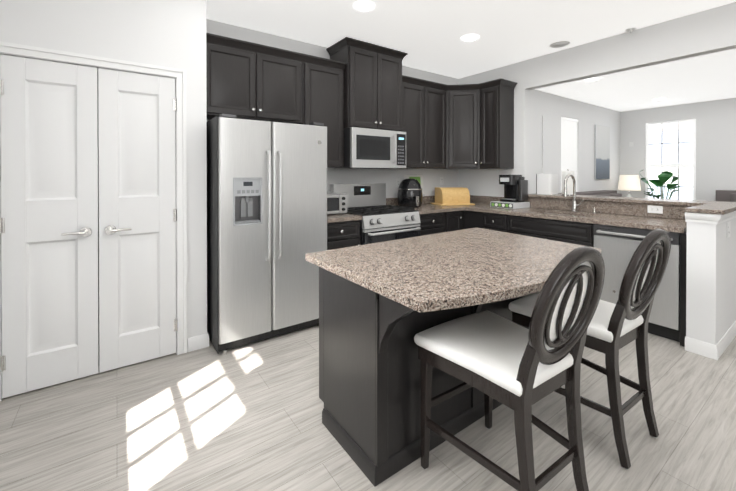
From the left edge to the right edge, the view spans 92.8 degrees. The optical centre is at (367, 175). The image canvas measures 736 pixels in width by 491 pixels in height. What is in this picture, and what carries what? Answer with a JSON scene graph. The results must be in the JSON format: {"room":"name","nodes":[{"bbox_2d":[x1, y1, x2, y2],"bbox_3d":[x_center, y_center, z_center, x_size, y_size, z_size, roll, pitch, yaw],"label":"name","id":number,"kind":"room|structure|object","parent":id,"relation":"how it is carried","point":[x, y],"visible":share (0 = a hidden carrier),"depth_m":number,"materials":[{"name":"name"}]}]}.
{"room":"kitchen","nodes":[
{"label":"kitchen","id":0,"kind":"room"},
{"bbox_2d":[0,0,206,351],"bbox_3d":[-1.899,-0.066,2.597,1.186,2.770,0.600,0,0,-36],"label":"wall","id":1,"kind":"structure","parent":0,"point":[169,33],"depth_m":2.51,"materials":[{"name":"white paint"}]},
{"bbox_2d":[0,54,176,397],"bbox_3d":[-1.773,0.299,2.303,0.916,2.020,0.101,0,0,-36],"label":"pantry door","id":2,"kind":"structure","parent":1,"relation":"in","point":[60,123],"depth_m":2.27,"materials":[{"name":"white wood"}]},
{"bbox_2d":[0,41,186,400],"bbox_3d":[-1.808,0.270,2.351,1.042,2.102,0.129,0,0,-36],"label":"door frame","id":3,"kind":"structure","parent":1,"relation":"attached to","point":[97,62],"depth_m":2.58,"materials":[{"name":"white wood"}]},
{"bbox_2d":[206,19,458,197],"bbox_3d":[-0.628,-0.073,3.951,5.070,2.770,0.120,0,0,-36],"label":"wall","id":4,"kind":"structure","parent":0,"point":[431,179],"depth_m":4.25,"materials":[{"name":"white paint"}]},
{"bbox_2d":[206,33,305,124],"bbox_3d":[-1.111,-0.856,3.318,0.928,0.672,0.331,0,0,-36],"label":"upper cabinet","id":5,"kind":"object","parent":4,"relation":"attached to","point":[245,80],"depth_m":3.17,"materials":[{"name":"black wood"}]},
{"bbox_2d":[306,54,345,167],"bbox_3d":[-0.537,-0.640,3.730,0.481,1.107,0.331,0,0,-36],"label":"upper cabinet","id":6,"kind":"object","parent":4,"relation":"attached to","point":[325,78],"depth_m":3.63,"materials":[{"name":"black wood"}]},
{"bbox_2d":[330,37,405,131],"bbox_3d":[-0.010,-0.976,4.063,0.760,0.930,0.401,0,0,-36],"label":"upper cabinet","id":7,"kind":"object","parent":4,"relation":"attached to","point":[351,82],"depth_m":3.87,"materials":[{"name":"black wood"}]},
{"bbox_2d":[343,127,405,168],"bbox_3d":[0.024,-0.294,4.019,0.756,0.424,0.503,0,0,-36],"label":"over-the-range microwave","id":8,"kind":"object","parent":7,"relation":"attached to","point":[366,148],"visible":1,"depth_m":3.80,"materials":[{"name":"metal"}]},
{"bbox_2d":[396,178,399,186],"bbox_3d":[0.397,0.093,4.608,0.072,0.115,0.006,0,0,-36],"label":"electrical outlet plate","id":9,"kind":"object","parent":4,"relation":"attached to","point":[397,179],"depth_m":4.60,"materials":[{"name":"white plastic"}]},
{"bbox_2d":[404,174,424,195],"bbox_3d":[0.626,0.135,4.752,0.360,0.304,0.044,0,0,-36],"label":"picture","id":10,"kind":"object","parent":4,"relation":"attached to","point":[419,177],"visible":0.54,"depth_m":4.81,"materials":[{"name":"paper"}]},
{"bbox_2d":[402,77,445,168],"bbox_3d":[0.622,-0.645,4.561,0.843,1.107,0.331,0,0,-36],"label":"upper cabinet","id":11,"kind":"object","parent":4,"relation":"attached to","point":[425,100],"depth_m":4.44,"materials":[{"name":"black wood"}]},
{"bbox_2d":[440,177,443,184],"bbox_3d":[1.071,0.076,5.092,0.072,0.115,0.006,0,0,-36],"label":"electrical outlet plate","id":12,"kind":"object","parent":4,"relation":"attached to","point":[441,178],"depth_m":5.09,"materials":[{"name":"white plastic"}]},
{"bbox_2d":[446,84,477,168],"bbox_3d":[1.298,-0.647,4.870,0.616,1.107,0.616,0,0,-36],"label":"upper cabinet","id":13,"kind":"object","parent":4,"relation":"attached to","point":[461,100],"depth_m":4.64,"materials":[{"name":"black wood"}]},
{"bbox_2d":[0,324,735,490],"bbox_3d":[3.392,1.348,2.890,10.360,0.060,6.540,0,0,-36],"label":"floor","id":14,"kind":"structure","parent":0,"point":[246,417],"depth_m":1.80,"materials":[{"name":"grey wood"}]},
{"bbox_2d":[207,114,326,354],"bbox_3d":[-0.929,0.431,3.087,0.902,1.772,0.878,0,0,-36],"label":"fridge","id":15,"kind":"object","parent":14,"relation":"on","point":[266,206],"visible":0.94,"depth_m":2.73,"materials":[{"name":"metal"}]},
{"bbox_2d":[327,220,359,249],"bbox_3d":[-0.446,0.877,3.610,0.478,0.872,0.646,0,0,-36],"label":"base cabinet","id":16,"kind":"object","parent":14,"relation":"on","point":[344,234],"depth_m":3.36,"materials":[{"name":"black wood"}]},
{"bbox_2d":[327,213,361,222],"bbox_3d":[-0.443,0.367,3.605,0.478,0.145,0.655,0,0,-36],"label":"countertop","id":17,"kind":"structure","parent":16,"relation":"on","point":[341,217],"depth_m":3.42,"materials":[{"name":"stone"}]},
{"bbox_2d":[327,192,346,213],"bbox_3d":[-0.455,0.290,3.608,0.400,0.215,0.362,0,0,-36],"label":"toaster oven","id":18,"kind":"object","parent":17,"relation":"on","point":[336,202],"visible":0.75,"depth_m":3.54,"materials":[{"name":"metal"}]},
{"bbox_2d":[330,183,420,244],"bbox_3d":[0.095,0.705,3.925,0.758,1.215,0.748,0,0,-36],"label":"range","id":19,"kind":"object","parent":14,"relation":"on","point":[381,221],"visible":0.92,"depth_m":3.79,"materials":[{"name":"metal"}]},
{"bbox_2d":[319,267,528,486],"bbox_3d":[0.488,0.892,2.026,1.373,0.860,0.819,0,0,-36],"label":"kitchen island","id":20,"kind":"object","parent":14,"relation":"on","point":[369,379],"visible":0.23,"depth_m":1.64,"materials":[{"name":"black wood"}]},
{"bbox_2d":[305,227,601,312],"bbox_3d":[0.565,0.442,1.956,1.538,0.038,1.068,0,0,-36],"label":"island countertop","id":21,"kind":"structure","parent":20,"relation":"on","point":[453,269],"depth_m":1.65,"materials":[{"name":"stone"}]},
{"bbox_2d":[418,212,446,235],"bbox_3d":[0.560,0.873,4.331,0.461,0.872,0.646,0,0,-36],"label":"base cabinet","id":22,"kind":"object","parent":14,"relation":"on","point":[432,223],"depth_m":4.08,"materials":[{"name":"black wood"}]},
{"bbox_2d":[447,210,462,231],"bbox_3d":[0.869,0.872,4.553,0.301,0.872,0.646,0,0,-36],"label":"base cabinet","id":23,"kind":"object","parent":14,"relation":"on","point":[454,218],"depth_m":4.30,"materials":[{"name":"black wood"}]},
{"bbox_2d":[386,196,462,213],"bbox_3d":[0.686,0.362,4.413,0.764,0.145,0.658,0,0,-36],"label":"countertop","id":24,"kind":"structure","parent":23,"relation":"on","point":[426,207],"depth_m":4.47,"materials":[{"name":"stone"}]},
{"bbox_2d":[397,178,422,207],"bbox_3d":[0.543,0.214,4.344,0.316,0.360,0.385,0,0,-36],"label":"air fryer","id":25,"kind":"object","parent":24,"relation":"on","point":[410,194],"visible":0.98,"depth_m":4.25,"materials":[{"name":"black plastic"}]},
{"bbox_2d":[463,210,478,228],"bbox_3d":[1.555,0.872,4.503,0.637,0.872,0.270,0,0,-36],"label":"base cabinet","id":26,"kind":"object","parent":14,"relation":"on","point":[470,218],"depth_m":4.35,"materials":[{"name":"black wood"}]},
{"bbox_2d":[463,174,692,232],"bbox_3d":[1.886,0.309,3.990,0.694,0.662,2.742,0,0,-36],"label":"countertop","id":27,"kind":"structure","parent":26,"relation":"on","point":[671,218],"depth_m":3.61,"materials":[{"name":"stone"}]},
{"bbox_2d":[431,187,474,205],"bbox_3d":[1.149,0.278,4.772,0.500,0.227,0.320,0,0,-14],"label":"bread box","id":28,"kind":"object","parent":27,"relation":"on","point":[447,196],"visible":1,"depth_m":4.67,"materials":[{"name":"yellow wood"}]},
{"bbox_2d":[490,175,529,208],"bbox_3d":[1.772,0.192,4.374,0.358,0.404,0.320,0,0,-36],"label":"coffee maker","id":29,"kind":"object","parent":27,"relation":"on","point":[515,191],"visible":1,"depth_m":4.30,"materials":[{"name":"black plastic"}]},
{"bbox_2d":[563,174,595,212],"bbox_3d":[2.263,0.188,3.748,0.258,0.418,0.251,0,0,-36],"label":"faucet","id":30,"kind":"object","parent":27,"relation":"on","point":[574,204],"depth_m":3.85,"materials":[{"name":"silver metal"}]},
{"bbox_2d":[414,246,604,490],"bbox_3d":[0.601,0.786,1.493,0.521,1.076,0.644,0,0,-36],"label":"stool","id":31,"kind":"object","parent":14,"relation":"on","point":[519,370],"visible":1,"depth_m":1.35,"materials":[{"name":"brown wood"}]},
{"bbox_2d":[479,212,542,238],"bbox_3d":[1.730,0.874,4.241,0.657,0.872,0.360,0,0,-36],"label":"base cabinet","id":32,"kind":"object","parent":14,"relation":"on","point":[521,225],"depth_m":3.87,"materials":[{"name":"black wood"}]},
{"bbox_2d":[508,229,670,468],"bbox_3d":[1.188,0.784,1.883,0.521,1.076,0.644,0,0,-36],"label":"stool","id":33,"kind":"object","parent":14,"relation":"on","point":[613,328],"visible":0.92,"depth_m":1.68,"materials":[{"name":"brown wood"}]},
{"bbox_2d":[558,190,621,196],"bbox_3d":[4.539,0.808,6.540,2.100,0.980,0.980,0,0,-36],"label":"sofa","id":34,"kind":"object","parent":14,"relation":"on","point":[606,193],"visible":0.15,"depth_m":6.82,"materials":[{"name":"grey fabric"}]},
{"bbox_2d":[594,224,679,341],"bbox_3d":[2.460,0.881,3.124,0.656,0.871,0.600,0,0,-36],"label":"dishwasher","id":35,"kind":"object","parent":14,"relation":"on","point":[618,245],"visible":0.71,"depth_m":2.92,"materials":[{"name":"metal"}]},
{"bbox_2d":[639,170,685,198],"bbox_3d":[6.068,0.585,7.227,0.664,1.418,0.754,0,0,-36],"label":"plant","id":36,"kind":"object","parent":14,"relation":"on","point":[664,177],"visible":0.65,"depth_m":7.19,"materials":[{"name":"green plant"}]},
{"bbox_2d":[716,190,735,201],"bbox_3d":[6.980,0.793,5.675,0.960,1.020,2.050,0,0,-36],"label":"sofa","id":37,"kind":"object","parent":14,"relation":"on","point":[726,195],"visible":0.04,"depth_m":6.53,"materials":[{"name":"grey fabric"}]},
{"bbox_3d":[5.631,0.993,7.557,0.580,0.600,0.580,0,0,-36],"label":"end table","id":38,"kind":"object","parent":14,"relation":"on","visible":0},
{"bbox_2d":[618,175,640,196],"bbox_3d":[5.631,0.342,7.554,0.400,0.700,0.400,0,0,-36],"label":"table lamp","id":39,"kind":"object","parent":38,"relation":"on","point":[629,182],"visible":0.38,"depth_m":7.42,"materials":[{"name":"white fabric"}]},
{"bbox_2d":[206,0,735,111],"bbox_3d":[3.392,-1.482,2.875,10.360,0.060,6.540,0,0,-36],"label":"ceiling","id":40,"kind":"structure","parent":0,"point":[426,35],"depth_m":3.54,"materials":[{"name":"white paint"}]},
{"bbox_2d":[353,1,374,11],"bbox_3d":[-0.034,-1.437,2.957,0.184,0.029,0.190,0,0,-36],"label":"recessed light","id":41,"kind":"object","parent":40,"relation":"in","point":[363,6],"depth_m":2.99,"materials":[{"name":"white"}]},
{"bbox_2d":[461,35,478,41],"bbox_3d":[1.060,-1.441,3.643,0.190,0.029,0.189,0,0,-36],"label":"recessed light","id":42,"kind":"object","parent":40,"relation":"in","point":[468,38],"depth_m":3.70,"materials":[{"name":"white"}]},
{"bbox_2d":[550,41,569,47],"bbox_3d":[2.091,-1.442,3.814,0.204,0.029,0.189,0,0,-36],"label":"recessed light","id":43,"kind":"object","parent":40,"relation":"in","point":[559,44],"depth_m":3.85,"materials":[{"name":"white"}]},
{"bbox_2d":[584,78,598,81],"bbox_3d":[3.351,-1.450,5.248,0.209,0.029,0.179,0,0,-36],"label":"recessed light","id":44,"kind":"object","parent":40,"relation":"in","point":[590,79],"depth_m":5.31,"materials":[{"name":"white"}]},
{"bbox_2d":[625,27,635,32],"bbox_3d":[2.578,-1.440,3.431,0.130,0.029,0.081,0,0,-36],"label":"smoke detector","id":45,"kind":"object","parent":40,"relation":"in","point":[629,30],"depth_m":3.47,"materials":[{"name":"white plastic"}]},
{"bbox_2d":[458,17,681,216],"bbox_3d":[3.254,-0.067,2.784,0.120,2.770,6.300,0,0,-36],"label":"wall","id":46,"kind":"structure","parent":0,"point":[658,43],"depth_m":4.09,"materials":[{"name":"white paint"}]},
{"bbox_2d":[478,78,513,168],"bbox_3d":[1.680,-0.645,4.582,0.331,1.107,0.293,0,0,-36],"label":"upper cabinet","id":47,"kind":"object","parent":46,"relation":"attached to","point":[496,97],"depth_m":4.48,"materials":[{"name":"black wood"}]},
{"bbox_2d":[528,193,735,214],"bbox_3d":[2.398,0.254,3.561,1.128,0.030,1.907,0,0,-36],"label":"bar","id":48,"kind":"object","parent":46,"relation":"on","point":[714,207],"visible":0.79,"depth_m":3.26,"materials":[{"name":"stone"}]},
{"bbox_2d":[536,174,557,194],"bbox_3d":[2.255,0.105,4.419,0.200,0.257,0.200,0,0,-36],"label":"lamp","id":49,"kind":"object","parent":48,"relation":"on","point":[546,184],"visible":1,"depth_m":4.34,"materials":[{"name":"white fabric"}]},
{"bbox_2d":[561,169,574,195],"bbox_3d":[2.398,0.076,4.201,0.150,0.317,0.150,0,0,-36],"label":"paper towel","id":50,"kind":"object","parent":48,"relation":"on","point":[569,184],"visible":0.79,"depth_m":4.14,"materials":[{"name":"white paper"}]},
{"bbox_2d":[648,205,662,213],"bbox_3d":[2.744,0.323,3.349,0.006,0.072,0.115,0,0,-36],"label":"electrical outlet plate","id":51,"kind":"object","parent":46,"relation":"attached to","point":[655,209],"depth_m":3.34,"materials":[{"name":"white plastic"}]},
{"bbox_2d":[685,212,712,223],"bbox_3d":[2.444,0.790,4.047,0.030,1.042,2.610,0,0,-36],"label":"molding","id":52,"kind":"structure","parent":46,"relation":"attached to","point":[689,217],"depth_m":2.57,"materials":[{"name":"white wood"}]},
{"bbox_2d":[530,89,620,193],"bbox_3d":[3.675,-0.089,6.839,5.290,2.770,0.440,0,0,-36],"label":"wall","id":53,"kind":"structure","parent":0,"point":[552,109],"depth_m":6.77,"materials":[{"name":"white paint"}]},
{"bbox_2d":[561,117,577,191],"bbox_3d":[3.838,-0.198,6.749,0.710,1.810,0.114,0,0,-36],"label":"window blind","id":54,"kind":"object","parent":53,"relation":"attached to","point":[569,143],"visible":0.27,"depth_m":6.72,"materials":[{"name":"white fabric"}]},
{"bbox_2d":[542,116,632,173],"bbox_3d":[4.514,-0.400,7.012,3.477,1.290,0.248,0,0,-36],"label":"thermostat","id":55,"kind":"object","parent":53,"relation":"attached to","point":[630,144],"visible":0.75,"depth_m":6.09,"materials":[{"name":"white plastic"}]},
{"bbox_2d":[594,125,609,178],"bbox_3d":[5.014,-0.492,7.501,0.700,1.140,0.034,0,0,-36],"label":"painting","id":56,"kind":"object","parent":53,"relation":"attached to","point":[601,152],"visible":1,"depth_m":7.44,"materials":[{"name":"grey"}]},
{"bbox_2d":[620,98,735,200],"bbox_3d":[7.646,-0.083,5.736,0.120,2.770,5.980,0,0,-36],"label":"wall","id":57,"kind":"structure","parent":0,"point":[715,145],"depth_m":7.00,"materials":[{"name":"white paint"}]},
{"bbox_2d":[646,119,695,199],"bbox_3d":[6.412,-0.225,7.437,0.104,1.857,0.825,0,0,-36],"label":"living room window","id":58,"kind":"structure","parent":57,"relation":"in","point":[683,127],"depth_m":7.32,"materials":[{"name":"white"}]},
{"bbox_2d":[682,2,735,344],"bbox_3d":[2.734,-0.067,2.780,0.690,2.770,0.180,0,0,-36],"label":"wall","id":59,"kind":"structure","parent":0,"point":[711,284],"depth_m":2.64,"materials":[{"name":"white paint"}]},
{"bbox_2d":[712,211,735,359],"bbox_3d":[2.821,0.797,2.731,0.830,1.042,0.030,0,0,-36],"label":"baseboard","id":60,"kind":"structure","parent":59,"relation":"attached to","point":[712,351],"depth_m":2.61,"materials":[{"name":"white wood"}]},
{"bbox_2d":[726,221,730,237],"bbox_3d":[2.827,0.423,2.747,0.115,0.120,0.006,0,0,-36],"label":"electrical outlet plate","id":61,"kind":"object","parent":59,"relation":"attached to","point":[728,226],"depth_m":2.73,"materials":[{"name":"white plastic"}]},
{"label":"outside","id":62,"kind":"structure","parent":0,"visible":0},
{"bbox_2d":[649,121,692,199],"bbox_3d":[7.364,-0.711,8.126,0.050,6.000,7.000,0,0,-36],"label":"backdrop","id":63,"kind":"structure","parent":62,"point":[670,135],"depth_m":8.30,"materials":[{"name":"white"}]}
]}

